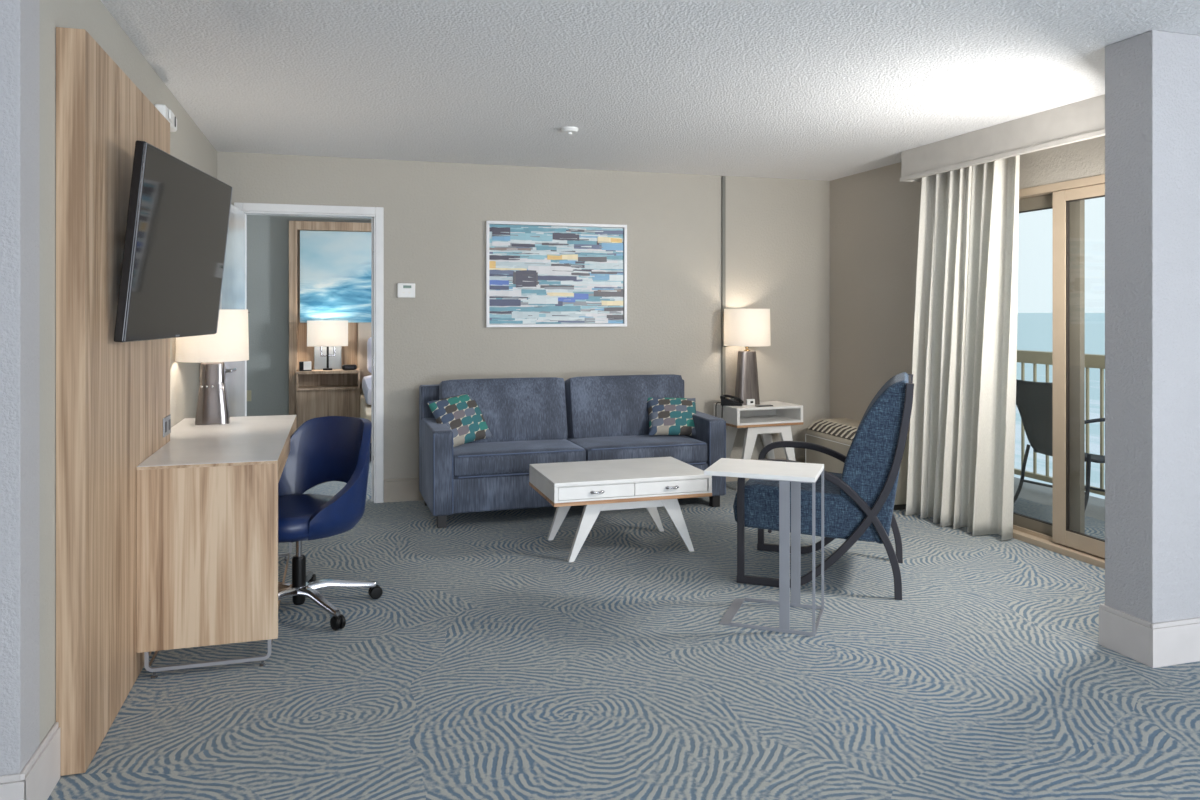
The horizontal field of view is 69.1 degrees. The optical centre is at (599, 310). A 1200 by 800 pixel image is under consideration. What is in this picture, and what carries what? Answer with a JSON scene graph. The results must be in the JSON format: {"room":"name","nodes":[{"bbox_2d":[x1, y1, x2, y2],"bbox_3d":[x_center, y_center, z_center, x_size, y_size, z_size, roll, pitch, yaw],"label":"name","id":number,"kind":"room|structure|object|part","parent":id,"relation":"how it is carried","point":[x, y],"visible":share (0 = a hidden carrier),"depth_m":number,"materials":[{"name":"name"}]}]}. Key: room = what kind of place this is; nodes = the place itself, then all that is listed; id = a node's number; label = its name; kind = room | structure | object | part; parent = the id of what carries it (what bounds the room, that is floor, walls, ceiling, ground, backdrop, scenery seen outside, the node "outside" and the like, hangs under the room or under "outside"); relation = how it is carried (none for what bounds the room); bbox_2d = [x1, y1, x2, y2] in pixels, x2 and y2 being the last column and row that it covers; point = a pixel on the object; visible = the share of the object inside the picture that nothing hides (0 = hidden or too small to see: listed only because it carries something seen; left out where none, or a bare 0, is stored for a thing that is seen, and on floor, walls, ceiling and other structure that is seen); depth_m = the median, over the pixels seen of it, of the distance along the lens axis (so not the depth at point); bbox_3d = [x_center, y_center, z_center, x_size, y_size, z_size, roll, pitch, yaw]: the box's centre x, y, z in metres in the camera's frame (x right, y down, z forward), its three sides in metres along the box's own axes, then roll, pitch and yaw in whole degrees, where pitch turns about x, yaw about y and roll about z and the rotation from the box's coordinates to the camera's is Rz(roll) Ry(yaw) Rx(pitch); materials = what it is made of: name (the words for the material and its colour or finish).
{"room":"hotel room","nodes":[
{"label":"hotel room","id":0,"kind":"room"},
{"bbox_2d":[0,0,39,775],"bbox_3d":[-2.669,0.141,1.973,2.412,2.425,0.153,0,0,-17],"label":"wall","id":1,"kind":"structure","parent":0,"point":[19,19],"depth_m":2.24,"materials":[{"name":"grey paint"}]},
{"bbox_2d":[0,773,25,799],"bbox_3d":[-2.639,1.270,1.895,2.424,0.165,0.014,0,0,-17],"label":"baseboard","id":2,"kind":"structure","parent":1,"relation":"attached to","point":[11,788],"depth_m":2.23,"materials":[{"name":"paint"}]},
{"bbox_2d":[40,0,216,743],"bbox_3d":[-2.105,0.141,4.032,0.150,2.425,3.770,0,0,-17],"label":"wall","id":3,"kind":"structure","parent":0,"point":[188,144],"depth_m":2.50,"materials":[{"name":"paint"}]},
{"bbox_2d":[19,722,59,799],"bbox_3d":[-1.526,1.270,2.380,0.014,0.165,0.302,0,0,-17],"label":"baseboard","id":4,"kind":"structure","parent":3,"relation":"attached to","point":[42,771],"depth_m":2.40,"materials":[{"name":"paint"}]},
{"bbox_2d":[56,27,169,775],"bbox_3d":[-1.730,0.263,3.173,0.076,2.172,1.330,0,0,-17],"label":"wall panel","id":5,"kind":"object","parent":3,"relation":"attached to","point":[113,398],"visible":0.71,"depth_m":2.66,"materials":[{"name":"brown wood"}]},
{"bbox_2d":[163,414,170,436],"bbox_3d":[-1.852,0.491,3.731,0.008,0.080,0.150,0,0,-17],"label":"power outlet","id":6,"kind":"object","parent":5,"relation":"attached to","point":[167,420],"visible":1,"depth_m":3.73,"materials":[{"name":"grey plastic"}]},
{"bbox_2d":[114,140,232,342],"bbox_3d":[-1.593,-0.225,3.301,0.125,0.654,1.029,0,0,-8],"label":"television","id":7,"kind":"object","parent":5,"relation":"attached to","point":[171,279],"visible":1,"depth_m":3.12,"materials":[{"name":"metal"}]},
{"bbox_2d":[154,104,176,131],"bbox_3d":[-1.982,-0.882,3.995,0.062,0.070,0.290,0,0,-17],"label":"fire alarm strobe","id":8,"kind":"object","parent":3,"relation":"attached to","point":[168,114],"visible":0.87,"depth_m":3.92,"materials":[{"name":"white plastic"}]},
{"bbox_2d":[247,215,370,417],"bbox_3d":[-2.481,0.141,10.071,6.200,2.425,0.120,0,0,-17],"label":"wall","id":9,"kind":"structure","parent":0,"point":[267,236],"depth_m":9.66,"materials":[{"name":"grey paint"}]},
{"bbox_2d":[247,390,250,400],"bbox_3d":[-3.876,0.933,9.587,0.080,0.120,0.006,0,0,-17],"label":"wall outlet","id":10,"kind":"object","parent":9,"relation":"attached to","point":[248,391],"visible":0.56,"depth_m":9.59,"materials":[{"name":"beige plastic"}]},
{"bbox_2d":[289,221,370,414],"bbox_3d":[-2.293,0.177,10.000,2.400,2.345,0.120,0,0,-17],"label":"headboard panel","id":11,"kind":"object","parent":9,"relation":"attached to","point":[299,351],"visible":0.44,"depth_m":9.72,"materials":[{"name":"brown wood"}]},
{"bbox_2d":[300,230,370,322],"bbox_3d":[-2.874,-0.382,9.813,0.950,1.024,0.022,0,0,-17],"label":"picture","id":12,"kind":"object","parent":11,"relation":"attached to","point":[335,266],"visible":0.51,"depth_m":9.77},
{"bbox_3d":[-1.949,0.126,10.133,1.665,2.049,0.060,0,0,-17],"label":"padded panel","id":13,"kind":"part","parent":11,"relation":"part of","materials":[{"name":"beige fabric"}]},
{"bbox_2d":[217,151,829,502],"bbox_3d":[-0.270,0.141,6.609,5.140,2.425,0.120,0,0,-17],"label":"wall","id":14,"kind":"structure","parent":0,"point":[436,214],"depth_m":6.62,"materials":[{"name":"beige paint"}]},
{"bbox_2d":[220,204,244,416],"bbox_3d":[-2.294,0.341,5.492,0.090,2.005,0.842,0,0,-13],"label":"door","id":15,"kind":"structure","parent":14,"relation":"in","point":[233,284],"depth_m":5.53,"materials":[{"name":"white paint"}]},
{"bbox_3d":[-2.202,0.353,5.184,0.054,0.060,0.140,0,0,-13],"label":"handle","id":16,"kind":"part","parent":15,"relation":"part of","materials":[{"name":"silver metal"}]},
{"bbox_2d":[234,202,383,502],"bbox_3d":[-2.017,0.310,6.083,0.980,2.085,0.148,0,0,-17],"label":"trim","id":17,"kind":"structure","parent":14,"relation":"attached to","point":[247,208],"depth_m":6.14,"materials":[{"name":"white paint"}]},
{"bbox_2d":[397,283,414,297],"bbox_3d":[-1.377,-0.146,6.200,0.124,0.104,0.028,0,0,-17],"label":"thermostat","id":18,"kind":"object","parent":14,"relation":"attached to","point":[404,290],"visible":1,"depth_m":6.19,"materials":[{"name":"white plastic"}]},
{"bbox_2d":[486,221,626,326],"bbox_3d":[-0.314,-0.270,6.513,1.078,0.777,0.035,0,0,-17],"label":"framed art","id":19,"kind":"object","parent":14,"relation":"attached to","point":[547,274],"visible":1,"depth_m":6.51,"materials":[{"name":"multicoloured paper"}]},
{"bbox_2d":[384,457,804,502],"bbox_3d":[0.183,1.270,6.673,3.573,0.165,0.014,0,0,-17],"label":"baseboard","id":20,"kind":"structure","parent":14,"relation":"attached to","point":[395,489],"depth_m":6.20,"materials":[{"name":"beige paint"}]},
{"bbox_2d":[721,176,725,394],"bbox_3d":[0.978,0.060,6.906,0.028,2.254,0.022,0,0,-17],"label":"trim","id":21,"kind":"structure","parent":14,"relation":"attached to","point":[723,178],"depth_m":6.90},
{"bbox_2d":[47,460,1199,799],"bbox_3d":[-0.468,1.413,3.878,8.120,0.120,13.300,0,0,-17],"label":"floor","id":22,"kind":"structure","parent":0,"point":[488,663],"depth_m":3.15,"materials":[{"name":"carpet"}]},
{"bbox_2d":[136,415,296,678],"bbox_3d":[-1.712,0.960,3.966,0.559,0.785,1.520,0,0,-17],"label":"desk","id":23,"kind":"object","parent":22,"relation":"on","point":[207,555],"visible":0.94,"depth_m":3.26,"materials":[{"name":"brown wood"}]},
{"bbox_3d":[-1.466,0.914,3.271,0.484,0.667,0.043,0,0,-17],"label":"panel","id":24,"kind":"part","parent":23,"relation":"part of","materials":[{"name":"brown wood"}]},
{"bbox_2d":[175,309,249,424],"bbox_3d":[-1.950,0.280,4.396,0.344,0.575,0.340,0,0,-17],"label":"desk lamp","id":25,"kind":"object","parent":23,"relation":"on","point":[230,343],"visible":0.93,"depth_m":4.34,"materials":[{"name":"silver metal"}]},
{"bbox_3d":[-1.952,0.121,4.395,0.340,0.257,0.340,0,0,-17],"label":"lamp shade","id":26,"kind":"part","parent":25,"relation":"part of","materials":[{"name":"fabric"}]},
{"bbox_3d":[-1.676,1.317,3.977,0.424,0.010,1.458,0,0,-17],"label":"rail","id":27,"kind":"part","parent":23,"relation":"part of","materials":[{"name":"silver metal"}]},
{"bbox_2d":[296,369,359,427],"bbox_3d":[-3.006,1.003,9.660,0.665,0.700,0.300,0,0,-17],"label":"nightstand","id":28,"kind":"object","parent":22,"relation":"on","point":[312,402],"visible":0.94,"depth_m":9.54,"materials":[{"name":"brown wood"}]},
{"bbox_2d":[299,361,311,370],"bbox_3d":[-3.213,0.602,9.517,0.130,0.100,0.090,0,0,-17],"label":"tent card","id":29,"kind":"object","parent":28,"relation":"on","point":[303,366],"visible":1,"depth_m":9.48,"materials":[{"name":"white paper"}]},
{"bbox_2d":[307,321,347,369],"bbox_3d":[-3.013,0.380,9.649,0.430,0.545,0.210,0,0,-17],"label":"bedside lamp","id":30,"kind":"object","parent":28,"relation":"on","point":[327,338],"visible":1,"depth_m":9.59,"materials":[{"name":"fabric"}]},
{"bbox_3d":[-3.010,0.522,9.640,0.100,0.260,0.080,0,0,-17],"label":"stem","id":31,"kind":"part","parent":30,"relation":"part of","materials":[{"name":"black plastic"}]},
{"bbox_3d":[-3.041,0.502,9.743,0.290,0.300,0.015,0,0,-17],"label":"mirror plate","id":32,"kind":"part","parent":30,"relation":"part of","materials":[{"name":"metal"}]},
{"bbox_3d":[-3.010,0.247,9.640,0.430,0.280,0.190,0,0,-17],"label":"lamp shade","id":33,"kind":"part","parent":30,"relation":"part of","materials":[{"name":"fabric"}]},
{"bbox_2d":[342,364,356,369],"bbox_3d":[-2.772,0.622,9.647,0.160,0.058,0.082,0,0,-17],"label":"clock radio","id":34,"kind":"object","parent":28,"relation":"on","point":[351,366],"visible":1,"depth_m":9.61,"materials":[{"name":"black plastic"}]},
{"bbox_2d":[278,416,382,629],"bbox_3d":[-1.368,0.931,3.922,0.722,0.844,0.705,0,0,29],"label":"desk chair","id":35,"kind":"object","parent":22,"relation":"on","point":[327,448],"visible":0.77,"depth_m":4.01,"materials":[{"name":"blue leather"}]},
{"bbox_3d":[-1.548,1.265,3.971,0.315,0.061,0.048,0,0,8],"label":"leg","id":36,"kind":"part","parent":35,"relation":"part of","materials":[{"name":"silver metal"}]},
{"bbox_3d":[-1.444,1.265,3.777,0.048,0.061,0.315,0,0,26],"label":"leg","id":37,"kind":"part","parent":35,"relation":"part of","materials":[{"name":"silver metal"}]},
{"bbox_3d":[-1.375,0.929,3.922,0.490,0.112,0.517,0,0,29],"label":"seat","id":38,"kind":"part","parent":35,"relation":"part of","materials":[{"name":"blue leather"}]},
{"bbox_3d":[-1.395,1.265,4.130,0.048,0.061,0.315,0,0,-10],"label":"leg","id":39,"kind":"part","parent":35,"relation":"part of","materials":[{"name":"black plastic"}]},
{"bbox_3d":[-1.227,1.265,3.815,0.315,0.061,0.048,0,0,44],"label":"leg","id":40,"kind":"part","parent":35,"relation":"part of","materials":[{"name":"silver metal"}]},
{"bbox_3d":[-1.197,1.265,4.034,0.315,0.061,0.048,0,0,-28],"label":"leg","id":41,"kind":"part","parent":35,"relation":"part of","materials":[{"name":"silver metal"}]},
{"bbox_2d":[360,375,370,459],"bbox_3d":[-1.444,1.028,9.097,2.000,0.650,2.160,0,0,-17],"label":"bed","id":42,"kind":"object","parent":22,"relation":"on","point":[365,397],"visible":0.18,"depth_m":8.52,"materials":[{"name":"white fabric"}]},
{"bbox_3d":[-1.522,0.818,9.355,1.960,0.230,1.620,0,0,-17],"label":"mattress","id":43,"kind":"part","parent":42,"relation":"part of","materials":[{"name":"white fabric"}]},
{"bbox_2d":[367,337,370,372],"bbox_3d":[-2.233,0.488,9.818,0.749,0.444,0.260,0,0,-17],"label":"bed pillow","id":44,"kind":"object","parent":42,"relation":"on","point":[369,339],"visible":0.15,"depth_m":9.68,"materials":[{"name":"white fabric"}]},
{"bbox_2d":[419,374,725,527],"bbox_3d":[-0.201,0.911,6.066,2.000,0.884,0.785,0,0,-18],"label":"sofa","id":45,"kind":"object","parent":22,"relation":"on","point":[535,420],"visible":0.83,"depth_m":5.98,"materials":[{"name":"blue fabric"}]},
{"bbox_3d":[-1.071,1.004,5.717,0.128,0.538,0.640,0,0,-18],"label":"arm","id":46,"kind":"part","parent":45,"relation":"part of","materials":[{"name":"blue fabric"}]},
{"bbox_3d":[-0.993,1.312,5.464,0.056,0.081,0.056,0,0,-18],"label":"leg","id":47,"kind":"part","parent":45,"relation":"part of","materials":[{"name":"brown wood"}]},
{"bbox_2d":[427,394,492,446],"bbox_3d":[-0.937,0.727,5.844,0.408,0.418,0.296,0,0,-41],"label":"throw pillow","id":48,"kind":"object","parent":45,"relation":"on","point":[461,414],"visible":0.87,"depth_m":5.79,"materials":[{"name":"fabric"}]},
{"bbox_2d":[439,377,567,443],"bbox_3d":[-0.673,0.701,6.090,0.872,0.465,0.257,0,0,-18],"label":"cushion","id":49,"kind":"object","parent":45,"relation":"on","point":[512,409],"depth_m":6.02,"materials":[{"name":"blue fabric"}]},
{"bbox_2d":[453,439,585,476],"bbox_3d":[-0.583,0.973,5.833,0.868,0.161,0.572,0,0,-18],"label":"seat cushion","id":50,"kind":"object","parent":45,"relation":"on","point":[482,457],"depth_m":5.59,"materials":[{"name":"blue fabric"}]},
{"bbox_3d":[-0.313,0.895,6.372,1.975,0.755,0.133,0,0,-18],"label":"frame","id":51,"kind":"part","parent":45,"relation":"part of","materials":[{"name":"blue fabric"}]},
{"bbox_2d":[565,374,683,438],"bbox_3d":[0.190,0.701,6.371,0.872,0.465,0.257,0,0,-18],"label":"cushion","id":52,"kind":"object","parent":45,"relation":"on","point":[616,405],"depth_m":6.24,"materials":[{"name":"blue fabric"}]},
{"bbox_2d":[566,435,706,463],"bbox_3d":[0.246,0.973,6.103,0.868,0.161,0.572,0,0,-18],"label":"seat cushion","id":53,"kind":"object","parent":45,"relation":"on","point":[688,449],"depth_m":5.91,"materials":[{"name":"blue fabric"}]},
{"bbox_2d":[647,397,695,435],"bbox_3d":[0.523,0.757,6.267,0.381,0.341,0.295,0,0,-7],"label":"throw pillow","id":54,"kind":"object","parent":45,"relation":"on","point":[667,416],"visible":0.98,"depth_m":6.21,"materials":[{"name":"fabric"}]},
{"bbox_3d":[0.709,1.004,6.296,0.128,0.538,0.640,0,0,-18],"label":"arm","id":55,"kind":"part","parent":45,"relation":"part of","materials":[{"name":"blue fabric"}]},
{"bbox_3d":[0.795,1.312,6.046,0.056,0.081,0.056,0,0,-18],"label":"leg","id":56,"kind":"part","parent":45,"relation":"part of","materials":[{"name":"brown wood"}]},
{"bbox_2d":[529,457,711,561],"bbox_3d":[0.105,1.131,5.007,0.906,0.445,0.634,0,0,-17],"label":"coffee table","id":57,"kind":"object","parent":22,"relation":"on","point":[650,484],"visible":0.98,"depth_m":4.81,"materials":[{"name":"white paint"}]},
{"bbox_3d":[-0.209,1.193,5.185,0.210,0.320,0.035,0,0,-17],"label":"leg","id":58,"kind":"part","parent":57,"relation":"part of","materials":[{"name":"white paint"}]},
{"bbox_3d":[-0.072,1.193,4.740,0.210,0.320,0.035,0,0,-17],"label":"leg","id":59,"kind":"part","parent":57,"relation":"part of","materials":[{"name":"white paint"}]},
{"bbox_3d":[-0.020,0.967,4.676,0.426,0.066,0.025,0,0,-17],"label":"drawer","id":60,"kind":"part","parent":57,"relation":"part of","materials":[{"name":"white paint"}]},
{"bbox_3d":[-0.013,0.967,4.653,0.080,0.018,0.026,0,0,-17],"label":"handle","id":61,"kind":"part","parent":57,"relation":"part of","materials":[{"name":"silver metal"}]},
{"bbox_3d":[0.176,1.060,4.817,0.370,0.055,0.033,0,0,-17],"label":"rail","id":62,"kind":"part","parent":57,"relation":"part of","materials":[{"name":"white paint"}]},
{"bbox_3d":[0.288,1.193,5.338,0.213,0.320,0.035,0,0,-17],"label":"leg","id":63,"kind":"part","parent":57,"relation":"part of","materials":[{"name":"white paint"}]},
{"bbox_3d":[0.391,0.967,4.802,0.426,0.066,0.025,0,0,-17],"label":"drawer","id":64,"kind":"part","parent":57,"relation":"part of","materials":[{"name":"white paint"}]},
{"bbox_3d":[0.398,0.967,4.779,0.080,0.018,0.026,0,0,-17],"label":"handle","id":65,"kind":"part","parent":57,"relation":"part of","materials":[{"name":"silver metal"}]},
{"bbox_3d":[0.425,1.193,4.894,0.213,0.320,0.035,0,0,-17],"label":"leg","id":66,"kind":"part","parent":57,"relation":"part of","materials":[{"name":"white paint"}]},
{"bbox_2d":[714,401,802,490],"bbox_3d":[1.225,1.039,6.763,0.577,0.628,0.374,0,0,-21],"label":"side table","id":67,"kind":"object","parent":22,"relation":"on","point":[779,417],"visible":0.7,"depth_m":6.67,"materials":[{"name":"white paint"}]},
{"bbox_2d":[715,394,743,418],"bbox_3d":[0.999,0.846,6.729,0.214,0.414,0.139,0,0,7],"label":"telephone","id":68,"kind":"object","parent":67,"relation":"on","point":[725,401],"visible":0.87,"depth_m":6.67,"materials":[{"name":"black plastic"}]},
{"bbox_3d":[0.940,0.880,6.728,0.098,0.347,0.099,0,0,7],"label":"cord","id":69,"kind":"part","parent":68,"relation":"part of","materials":[{"name":"black plastic"}]},
{"bbox_3d":[1.007,1.112,6.843,0.184,0.482,0.035,0,0,-21],"label":"leg","id":70,"kind":"part","parent":67,"relation":"part of","materials":[{"name":"white paint"}]},
{"bbox_2d":[724,308,770,404],"bbox_3d":[1.142,0.351,6.774,0.360,0.745,0.360,0,0,-17],"label":"lamp","id":71,"kind":"object","parent":67,"relation":"on","point":[746,328],"visible":0.98,"depth_m":6.67,"materials":[{"name":"grey metal"}]},
{"bbox_3d":[1.142,0.126,6.774,0.360,0.287,0.360,0,0,-17],"label":"lamp shade","id":72,"kind":"part","parent":71,"relation":"part of","materials":[{"name":"fabric"}]},
{"bbox_3d":[1.113,1.112,6.562,0.184,0.482,0.035,0,0,-21],"label":"leg","id":73,"kind":"part","parent":67,"relation":"part of","materials":[{"name":"white paint"}]},
{"bbox_3d":[1.338,1.112,6.967,0.179,0.482,0.035,0,0,-21],"label":"leg","id":74,"kind":"part","parent":67,"relation":"part of","materials":[{"name":"white paint"}]},
{"bbox_3d":[1.279,0.899,6.624,0.205,0.055,0.033,0,0,-21],"label":"rail","id":75,"kind":"part","parent":67,"relation":"part of","materials":[{"name":"white paint"}]},
{"bbox_3d":[1.443,1.112,6.686,0.179,0.482,0.035,0,0,-21],"label":"leg","id":76,"kind":"part","parent":67,"relation":"part of","materials":[{"name":"white paint"}]},
{"bbox_2d":[704,458,823,635],"bbox_3d":[0.733,1.023,3.869,0.473,0.660,0.352,0,0,20],"label":"table","id":77,"kind":"object","parent":22,"relation":"on","point":[797,473],"visible":1,"depth_m":3.77,"materials":[{"name":"white paint"}]},
{"bbox_3d":[0.726,1.033,3.690,0.361,0.640,0.008,0,0,20],"label":"corner leg","id":78,"kind":"part","parent":77,"relation":"part of","materials":[{"name":"metal"}]},
{"bbox_3d":[0.777,1.026,3.671,0.043,0.625,0.010,0,0,20],"label":"flat leg","id":79,"kind":"part","parent":77,"relation":"part of","materials":[{"name":"metal"}]},
{"bbox_3d":[0.845,1.033,4.010,0.361,0.640,0.008,0,0,20],"label":"corner leg","id":80,"kind":"part","parent":77,"relation":"part of","materials":[{"name":"metal"}]},
{"bbox_3d":[0.827,0.715,3.835,0.273,0.004,0.350,0,0,20],"label":"plate","id":81,"kind":"part","parent":77,"relation":"part of","materials":[{"name":"metal"}]},
{"bbox_3d":[0.896,1.026,3.991,0.043,0.625,0.010,0,0,20],"label":"flat leg","id":82,"kind":"part","parent":77,"relation":"part of","materials":[{"name":"metal"}]},
{"bbox_2d":[733,372,913,599],"bbox_3d":[1.167,0.839,4.511,0.859,1.028,0.661,0,0,19],"label":"armchair","id":83,"kind":"object","parent":22,"relation":"on","point":[859,501],"visible":0.84,"depth_m":4.18,"materials":[{"name":"blue fabric"}]},
{"bbox_3d":[1.087,0.983,4.540,0.689,0.244,0.596,0,0,19],"label":"seat","id":84,"kind":"part","parent":83,"relation":"part of","materials":[{"name":"blue fabric"}]},
{"bbox_3d":[1.400,0.717,4.429,0.318,0.784,0.596,0,0,19],"label":"backrest","id":85,"kind":"part","parent":83,"relation":"part of","materials":[{"name":"blue fabric"}]},
{"bbox_2d":[805,418,909,509],"bbox_3d":[1.932,1.102,6.415,0.369,0.502,1.020,0,0,-17],"label":"air conditioner","id":86,"kind":"object","parent":22,"relation":"on","point":[837,434],"visible":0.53,"depth_m":6.49,"materials":[{"name":"beige plastic"}]},
{"bbox_2d":[808,419,857,439],"bbox_3d":[1.828,0.894,6.387,0.134,0.086,0.967,0,0,-17],"label":"grille","id":87,"kind":"object","parent":86,"relation":"attached to","point":[826,429],"depth_m":6.58,"materials":[{"name":"beige plastic"}]},
{"bbox_3d":[1.941,1.333,6.417,0.310,0.040,0.980,0,0,-17],"label":"foot rail","id":88,"kind":"part","parent":86,"relation":"part of","materials":[{"name":"black metal"}]},
{"bbox_2d":[101,0,1199,180],"bbox_3d":[-0.468,-1.147,3.878,8.120,0.150,13.300,0,0,-17],"label":"ceiling","id":89,"kind":"structure","parent":0,"point":[821,90],"depth_m":3.89,"materials":[{"name":"white paint"}]},
{"bbox_2d":[561,126,577,134],"bbox_3d":[-0.178,-1.053,5.112,0.104,0.038,0.104,0,0,-17],"label":"smoke detector","id":90,"kind":"object","parent":89,"relation":"attached to","point":[569,130],"visible":1,"depth_m":5.08,"materials":[{"name":"white plastic"}]},
{"bbox_2d":[900,94,1104,181],"bbox_3d":[2.462,-0.972,4.832,0.257,0.200,2.251,0,0,-17],"label":"curtain valance","id":91,"kind":"object","parent":89,"relation":"attached to","point":[1085,119],"visible":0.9,"depth_m":4.91,"materials":[{"name":"paint"}]},
{"bbox_2d":[906,155,1019,540],"bbox_3d":[2.386,0.170,4.912,0.236,2.354,1.950,0,0,-17],"label":"curtain","id":92,"kind":"object","parent":91,"relation":"hanging from","point":[961,458],"visible":0.94,"depth_m":5.37,"materials":[{"name":"beige fabric"}]},
{"bbox_2d":[830,136,1104,430],"bbox_3d":[2.459,0.141,5.507,0.120,2.425,3.550,0,0,-17],"label":"wall","id":93,"kind":"structure","parent":0,"point":[875,216],"depth_m":6.58,"materials":[{"name":"beige paint"}]},
{"bbox_2d":[1013,174,1104,568],"bbox_3d":[2.631,0.316,4.896,0.160,2.075,2.120,0,0,-17],"label":"door","id":94,"kind":"structure","parent":93,"relation":"in","point":[1066,536],"depth_m":4.87,"materials":[{"name":"beige metal"}]},
{"bbox_3d":[2.521,0.319,5.362,0.033,1.988,1.093,0,0,-17],"label":"fixed panel","id":95,"kind":"part","parent":94,"relation":"part of","materials":[{"name":"beige metal"}]},
{"bbox_3d":[2.735,0.317,4.427,0.028,1.983,1.092,0,0,-17],"label":"sliding panel","id":96,"kind":"part","parent":94,"relation":"part of","materials":[{"name":"beige metal"}]},
{"bbox_2d":[1014,477,1104,520],"bbox_3d":[3.372,1.473,5.179,1.418,0.160,7.000,0,0,-17],"label":"floor","id":97,"kind":"structure","parent":0,"point":[1095,508],"depth_m":6.48,"materials":[{"name":"concrete"}]},
{"bbox_2d":[1013,379,1104,509],"bbox_3d":[3.202,0.924,5.981,0.646,0.936,0.604,0,0,-25],"label":"patio chair","id":98,"kind":"object","parent":97,"relation":"on","point":[1034,400],"visible":0.42,"depth_m":5.96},
{"bbox_3d":[3.095,0.924,6.181,0.592,0.936,0.107,0,0,-22],"label":"frame","id":99,"kind":"part","parent":98,"relation":"part of","materials":[{"name":"metal"}]},
{"bbox_3d":[3.283,0.924,5.769,0.592,0.936,0.107,0,0,-28],"label":"frame","id":100,"kind":"part","parent":98,"relation":"part of","materials":[{"name":"metal"}]},
{"bbox_3d":[3.378,0.851,5.774,0.499,0.301,0.082,0,0,-22],"label":"armrest","id":101,"kind":"part","parent":98,"relation":"part of","materials":[{"name":"metal"}]},
{"bbox_2d":[1014,350,1104,495],"bbox_3d":[3.697,0.853,5.798,0.090,1.080,5.804,0,0,-17],"label":"balcony railing","id":102,"kind":"object","parent":97,"relation":"on","point":[1023,356],"visible":0.1,"depth_m":6.62,"materials":[{"name":"metal"}]},
{"bbox_3d":[3.697,1.288,5.798,0.040,0.040,5.800,0,0,-17],"label":"rail","id":103,"kind":"part","parent":102,"relation":"part of","materials":[{"name":"beige paint"}]},
{"bbox_3d":[3.697,0.360,5.798,0.090,0.095,5.800,0,0,-17],"label":"rail","id":104,"kind":"part","parent":102,"relation":"part of","materials":[{"name":"beige paint"}]},
{"bbox_2d":[1105,30,1199,622],"bbox_3d":[2.856,0.141,3.659,1.635,2.425,0.220,0,0,-17],"label":"wall","id":105,"kind":"structure","parent":0,"point":[1152,78],"depth_m":3.37,"materials":[{"name":"grey paint"}]},
{"bbox_2d":[1099,604,1199,667],"bbox_3d":[2.849,1.270,3.657,1.649,0.165,0.248,0,0,-17],"label":"baseboard","id":106,"kind":"structure","parent":105,"relation":"attached to","point":[1154,645],"depth_m":3.36,"materials":[{"name":"paint"}]},
{"label":"outside","id":107,"kind":"structure","parent":0,"visible":0},
{"bbox_2d":[1014,313,1104,498],"bbox_3d":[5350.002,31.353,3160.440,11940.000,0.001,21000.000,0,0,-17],"label":"sea","id":108,"kind":"structure","parent":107,"point":[1034,330],"depth_m":451.91,"materials":[{"name":"liquid"}]}
]}

